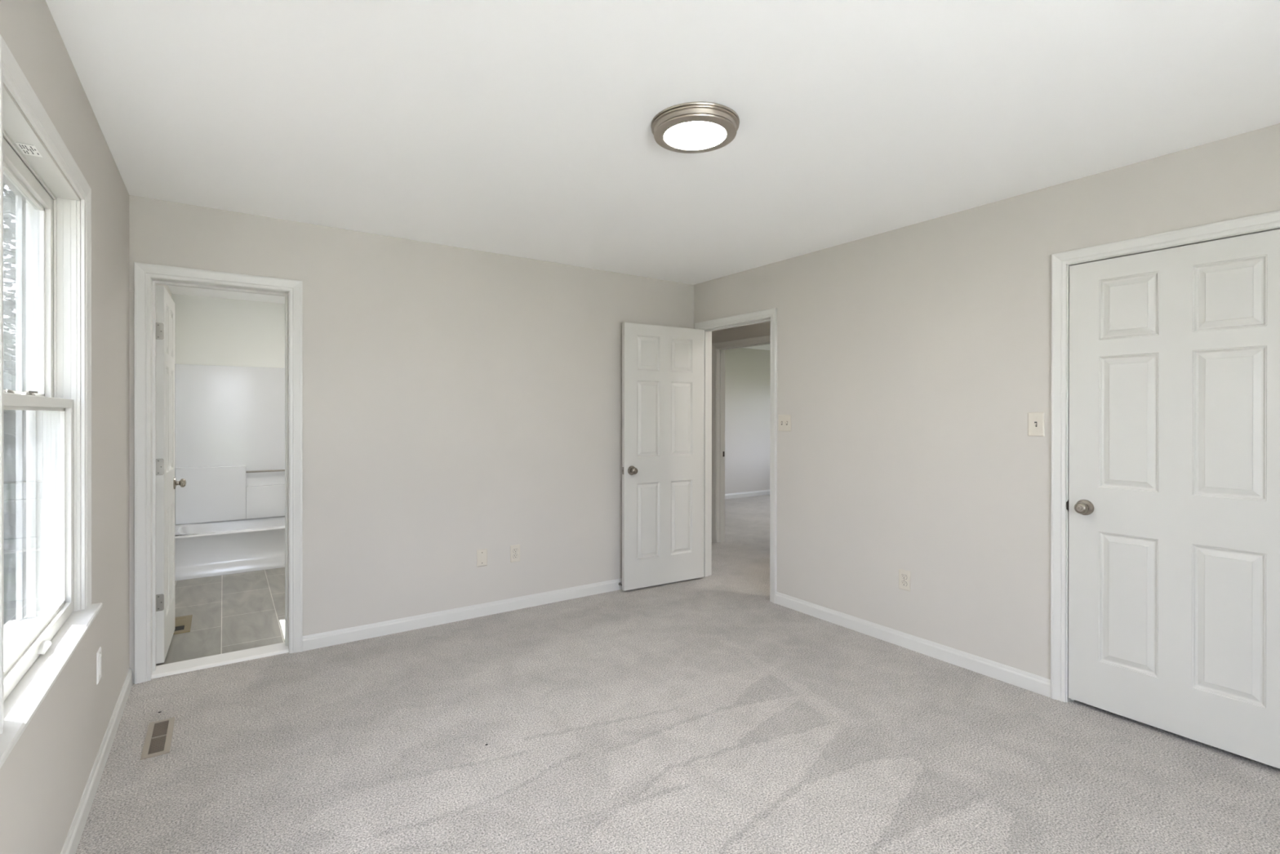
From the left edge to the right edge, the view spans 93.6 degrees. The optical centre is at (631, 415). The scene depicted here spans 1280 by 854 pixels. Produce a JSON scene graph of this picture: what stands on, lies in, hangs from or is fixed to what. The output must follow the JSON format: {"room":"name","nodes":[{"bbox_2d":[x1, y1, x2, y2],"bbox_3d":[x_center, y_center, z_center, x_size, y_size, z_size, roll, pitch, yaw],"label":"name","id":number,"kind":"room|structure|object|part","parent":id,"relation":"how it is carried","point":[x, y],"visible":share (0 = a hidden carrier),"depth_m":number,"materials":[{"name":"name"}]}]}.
{"room":"empty bedroom","nodes":[
{"label":"empty bedroom","id":0,"kind":"room"},
{"bbox_2d":[0,0,171,853],"bbox_3d":[-1.856,0.121,1.907,0.150,2.440,8.740,0,0,-34],"label":"wall","id":1,"kind":"structure","parent":0,"point":[44,777],"depth_m":2.14,"materials":[{"name":"beige paint"}]},
{"bbox_2d":[3,86,80,701],"bbox_3d":[-1.641,-0.028,1.569,0.169,1.364,0.887,0,0,-34],"label":"window","id":2,"kind":"structure","parent":1,"relation":"in","point":[46,400],"depth_m":1.91,"materials":[{"name":"grey plastic"}]},
{"bbox_2d":[16,142,39,155],"bbox_3d":[-1.597,-0.707,1.592,0.034,0.001,0.078,0,0,-34],"label":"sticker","id":3,"kind":"object","parent":2,"relation":"on","point":[22,148],"depth_m":1.59,"materials":[{"name":"grey paper"}]},
{"bbox_3d":[-1.639,-0.362,1.569,0.040,0.668,0.880,0,0,-34],"label":"sash","id":4,"kind":"part","parent":2,"relation":"part of","materials":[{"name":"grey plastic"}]},
{"bbox_3d":[-1.601,0.293,1.597,0.040,0.693,0.880,0,0,-34],"label":"sash","id":5,"kind":"part","parent":2,"relation":"part of","materials":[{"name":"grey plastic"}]},
{"bbox_2d":[0,34,91,734],"bbox_3d":[-1.561,-0.065,1.622,0.018,1.413,1.002,0,0,-34],"label":"trim","id":6,"kind":"structure","parent":1,"relation":"attached to","point":[12,76],"depth_m":1.71,"materials":[{"name":"white paint"}]},
{"bbox_2d":[0,602,102,768],"bbox_3d":[-1.487,0.652,1.517,0.067,0.019,1.278,0,0,-34],"label":"trim","id":7,"kind":"structure","parent":1,"relation":"attached to","point":[23,702],"depth_m":1.47,"materials":[{"name":"white paint"}]},
{"bbox_2d":[60,667,133,853],"bbox_3d":[-0.959,1.303,0.732,0.013,0.082,5.484,0,0,-34],"label":"baseboard","id":8,"kind":"structure","parent":1,"relation":"attached to","point":[71,843],"depth_m":2.15,"materials":[{"name":"white paint"}]},
{"bbox_2d":[96,646,102,684],"bbox_3d":[-1.997,0.935,2.255,0.008,0.116,0.072,0,0,-34],"label":"jack wall plate","id":9,"kind":"object","parent":1,"relation":"attached to","point":[99,664],"visible":1,"depth_m":2.24,"materials":[{"name":"white plastic"}]},
{"bbox_2d":[155,567,284,665],"bbox_3d":[-2.595,1.350,4.793,1.869,0.030,2.840,0,0,-34],"label":"floor tile","id":10,"kind":"structure","parent":0,"point":[242,611],"depth_m":4.06,"materials":[{"name":"grey tile"}]},
{"bbox_2d":[173,614,192,634],"bbox_3d":[-2.902,1.333,3.826,0.158,0.006,0.365,0,0,-34],"label":"floor vent","id":11,"kind":"object","parent":10,"relation":"in","point":[182,624],"visible":0.6,"depth_m":3.84,"materials":[{"name":"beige metal"}]},
{"bbox_3d":[-2.931,1.334,3.867,0.095,0.004,0.165,0,0,-34],"label":"damper plate","id":12,"kind":"part","parent":11,"relation":"part of","materials":[{"name":"beige metal"}]},
{"bbox_2d":[174,515,284,580],"bbox_3d":[-3.182,1.156,5.656,1.861,0.352,0.745,0,0,-34],"label":"bathtub","id":13,"kind":"object","parent":10,"relation":"on","point":[210,548],"visible":0.4,"depth_m":5.12,"materials":[{"name":"white plastic"}]},
{"bbox_2d":[171,293,284,536],"bbox_3d":[-3.376,0.111,6.048,1.989,2.440,0.120,0,0,-34],"label":"wall","id":14,"kind":"structure","parent":0,"point":[209,331],"depth_m":5.68,"materials":[{"name":"white paint"}]},
{"bbox_2d":[174,364,284,524],"bbox_3d":[-3.187,0.254,5.663,1.861,1.449,0.726,0,0,-34],"label":"shower surround","id":15,"kind":"object","parent":14,"relation":"attached to","point":[229,420],"visible":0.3,"depth_m":5.64,"materials":[{"name":"white plastic"}]},
{"bbox_3d":[-3.938,0.254,5.136,0.025,1.449,0.697,0,0,-34],"label":"panel","id":16,"kind":"part","parent":15,"relation":"part of","materials":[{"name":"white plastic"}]},
{"bbox_3d":[-3.361,0.725,5.920,1.809,0.506,0.049,0,0,-34],"label":"ledge panel","id":17,"kind":"part","parent":15,"relation":"part of","materials":[{"name":"white plastic"}]},
{"bbox_2d":[128,195,693,683],"bbox_3d":[-0.991,0.117,4.128,3.777,2.440,0.168,0,0,-34],"label":"wall","id":18,"kind":"structure","parent":0,"point":[458,402],"depth_m":3.86,"materials":[{"name":"beige paint"}]},
{"bbox_2d":[155,284,186,663],"bbox_3d":[-2.680,0.311,3.459,0.157,2.016,0.614,0,0,-33],"label":"door","id":19,"kind":"structure","parent":18,"relation":"in","point":[166,482],"depth_m":3.23,"materials":[{"name":"grey paint"}]},
{"bbox_2d":[133,262,302,684],"bbox_3d":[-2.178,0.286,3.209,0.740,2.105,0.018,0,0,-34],"label":"trim","id":20,"kind":"structure","parent":18,"relation":"attached to","point":[143,273],"depth_m":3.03,"materials":[{"name":"white paint"}]},
{"bbox_2d":[151,642,288,679],"bbox_3d":[-2.237,1.332,3.295,0.609,0.016,0.164,0,0,-34],"label":"threshold","id":21,"kind":"object","parent":18,"relation":"attached to","point":[197,664],"depth_m":3.26,"materials":[{"name":"white wood"}]},
{"bbox_2d":[302,577,622,651],"bbox_3d":[-0.679,1.296,4.233,2.888,0.082,0.013,0,0,-34],"label":"baseboard","id":22,"kind":"structure","parent":18,"relation":"attached to","point":[332,637],"depth_m":3.89,"materials":[{"name":"white paint"}]},
{"bbox_2d":[476,548,487,567],"bbox_3d":[-1.000,0.949,4.019,0.072,0.116,0.006,0,0,-34],"label":"blank wall plate","id":23,"kind":"object","parent":18,"relation":"attached to","point":[482,554],"visible":1,"depth_m":4.02,"materials":[{"name":"beige plastic"}]},
{"bbox_2d":[510,544,519,562],"bbox_3d":[-0.803,0.950,4.151,0.072,0.116,0.008,0,0,-34],"label":"wall outlet","id":24,"kind":"object","parent":18,"relation":"attached to","point":[514,549],"visible":1,"depth_m":4.15,"materials":[{"name":"beige plastic"}]},
{"bbox_2d":[45,0,1279,350],"bbox_3d":[1.848,-1.161,4.559,9.259,0.120,8.970,0,0,-34],"label":"ceiling","id":25,"kind":"structure","parent":0,"point":[519,128],"depth_m":2.13,"materials":[{"name":"white paint"}]},
{"bbox_2d":[651,102,739,153],"bbox_3d":[0.239,-1.075,2.263,0.331,0.046,0.331,0,0,-34],"label":"ceiling light","id":26,"kind":"object","parent":25,"relation":"attached to","point":[690,127],"visible":1,"depth_m":2.20,"materials":[{"name":"silver metal"}]},
{"bbox_2d":[663,121,726,150],"bbox_3d":[0.239,-1.057,2.263,0.234,0.010,0.234,0,0,-34],"label":"diffuser","id":27,"kind":"object","parent":26,"relation":"attached to","point":[678,135],"depth_m":2.26,"materials":[{"name":"white glass"}]},
{"bbox_2d":[75,494,1279,853],"bbox_3d":[1.850,1.339,4.584,8.989,0.001,8.700,0,0,-34],"label":"floor","id":28,"kind":"structure","parent":0,"point":[709,714],"depth_m":2.42,"materials":[{"name":"beige carpet"}]},
{"bbox_2d":[140,716,175,759],"bbox_3d":[-1.967,1.337,2.500,0.090,0.006,0.331,0,0,-34],"label":"floor vent","id":29,"kind":"object","parent":28,"relation":"in","point":[157,741],"visible":1,"depth_m":2.48,"materials":[{"name":"beige metal"}]},
{"bbox_2d":[711,320,770,342],"bbox_3d":[1.125,0.116,6.096,0.115,2.440,5.620,0,0,-34],"label":"wall","id":30,"kind":"structure","parent":0,"point":[761,329],"depth_m":6.01,"materials":[{"name":"beige paint"}]},
{"bbox_2d":[711,334,770,542],"bbox_3d":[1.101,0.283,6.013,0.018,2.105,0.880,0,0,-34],"label":"trim","id":31,"kind":"structure","parent":30,"relation":"attached to","point":[764,338],"depth_m":6.34,"materials":[{"name":"white paint"}]},
{"bbox_2d":[724,347,770,493],"bbox_3d":[1.409,0.109,9.613,4.307,2.440,0.120,0,0,-34],"label":"wall","id":32,"kind":"structure","parent":0,"point":[747,371],"depth_m":9.87,"materials":[{"name":"beige paint"}]},
{"bbox_2d":[724,489,769,498],"bbox_3d":[1.395,1.288,9.526,4.187,0.082,0.013,0,0,-34],"label":"baseboard","id":33,"kind":"structure","parent":32,"relation":"attached to","point":[747,494],"depth_m":9.86,"materials":[{"name":"white paint"}]},
{"bbox_2d":[693,123,1279,679],"bbox_3d":[2.112,0.123,2.817,0.115,2.440,5.487,0,0,-34],"label":"wall","id":34,"kind":"structure","parent":0,"point":[913,361],"depth_m":3.31,"materials":[{"name":"beige paint"}]},
{"bbox_2d":[622,322,703,591],"bbox_3d":[0.259,0.307,4.751,0.773,2.030,0.156,0,0,-31],"label":"door","id":35,"kind":"structure","parent":34,"relation":"in","point":[663,366],"depth_m":4.72,"materials":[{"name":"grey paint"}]},
{"bbox_2d":[711,386,711,574],"bbox_3d":[0.892,0.282,4.732,0.018,2.111,0.888,0,0,-34],"label":"trim","id":36,"kind":"structure","parent":34,"relation":"attached to","point":[711,386],"depth_m":5.05,"materials":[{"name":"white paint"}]},
{"bbox_2d":[694,307,777,603],"bbox_3d":[0.782,0.282,4.658,0.018,2.111,0.888,0,0,-34],"label":"trim","id":37,"kind":"structure","parent":34,"relation":"attached to","point":[772,313],"depth_m":4.31,"materials":[{"name":"white paint"}]},
{"bbox_2d":[701,316,770,576],"bbox_3d":[0.837,0.304,4.695,0.115,2.068,0.801,0,0,-34],"label":"trim","id":38,"kind":"structure","parent":34,"relation":"attached to","point":[707,331],"depth_m":5.00,"materials":[{"name":"white paint"}]},
{"bbox_2d":[777,414,791,431],"bbox_3d":[1.073,0.050,4.230,0.018,0.116,0.115,0,0,-34],"label":"light switch","id":39,"kind":"object","parent":34,"relation":"attached to","point":[784,420],"visible":1,"depth_m":4.23,"materials":[{"name":"beige plastic"}]},
{"bbox_2d":[898,568,910,591],"bbox_3d":[1.584,0.953,3.487,0.008,0.116,0.072,0,0,-34],"label":"wall outlet","id":40,"kind":"object","parent":34,"relation":"attached to","point":[904,575],"visible":1,"depth_m":3.48,"materials":[{"name":"beige plastic"}]},
{"bbox_2d":[901,580,906,586],"bbox_3d":[1.581,0.973,3.486,0.003,0.027,0.037,0,0,-34],"label":"receptacle","id":41,"kind":"object","parent":40,"relation":"attached to","point":[904,583],"depth_m":3.48,"materials":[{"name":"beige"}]},
{"bbox_2d":[901,573,906,579],"bbox_3d":[1.582,0.934,3.486,0.003,0.025,0.034,0,0,-34],"label":"receptacle","id":42,"kind":"object","parent":40,"relation":"attached to","point":[904,576],"depth_m":3.48,"materials":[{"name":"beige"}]},
{"bbox_2d":[775,591,1050,697],"bbox_3d":[2.317,1.303,2.404,0.013,0.082,4.568,0,0,-34],"label":"baseboard","id":43,"kind":"structure","parent":34,"relation":"attached to","point":[1024,679],"depth_m":3.37,"materials":[{"name":"white paint"}]},
{"bbox_2d":[1027,412,1044,436],"bbox_3d":[1.963,0.041,2.919,0.018,0.116,0.072,0,0,-34],"label":"light switch","id":44,"kind":"object","parent":34,"relation":"attached to","point":[1036,420],"visible":1,"depth_m":2.92,"materials":[{"name":"beige plastic"}]},
{"bbox_2d":[1050,210,1279,702],"bbox_3d":[2.304,0.310,2.527,0.125,2.068,0.803,0,0,-34],"label":"trim","id":45,"kind":"structure","parent":34,"relation":"attached to","point":[1068,699],"depth_m":2.82,"materials":[{"name":"white paint"}]},
{"bbox_3d":[2.053,0.420,2.821,0.040,0.056,0.003,0,0,-31],"label":"strike plate","id":46,"kind":"part","parent":45,"relation":"part of","materials":[{"name":"grey metal"}]},
{"bbox_2d":[1068,229,1279,768],"bbox_3d":[2.276,0.310,2.510,0.156,2.022,0.780,0,0,-34],"label":"door","id":47,"kind":"structure","parent":34,"relation":"in","point":[1174,456],"depth_m":2.49,"materials":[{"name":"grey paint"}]},
{"label":"outside","id":48,"kind":"structure","parent":0,"visible":0},
{"bbox_3d":[-0.002,2.197,0.004,120.000,0.100,120.000,0,0,-34],"label":"ground","id":49,"kind":"structure","parent":48,"visible":0},
{"bbox_2d":[3,182,15,550],"bbox_3d":[-7.774,-1.896,7.035,4.365,8.042,4.249,0,0,-34],"label":"evergreen tree","id":50,"kind":"object","parent":49,"relation":"on","point":[9,199],"visible":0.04,"depth_m":7.64,"materials":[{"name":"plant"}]},
{"bbox_3d":[-4.436,2.124,1.586,4.441,0.029,11.400,0,0,-34],"label":"planting bed","id":51,"kind":"object","parent":49,"relation":"on","visible":0},
{"bbox_2d":[3,325,16,624],"bbox_3d":[-5.142,0.661,4.502,2.194,2.943,2.154,0,0,-34],"label":"evergreen shrub","id":52,"kind":"object","parent":51,"relation":"on","point":[9,366],"visible":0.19,"depth_m":4.40,"materials":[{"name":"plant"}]}
]}

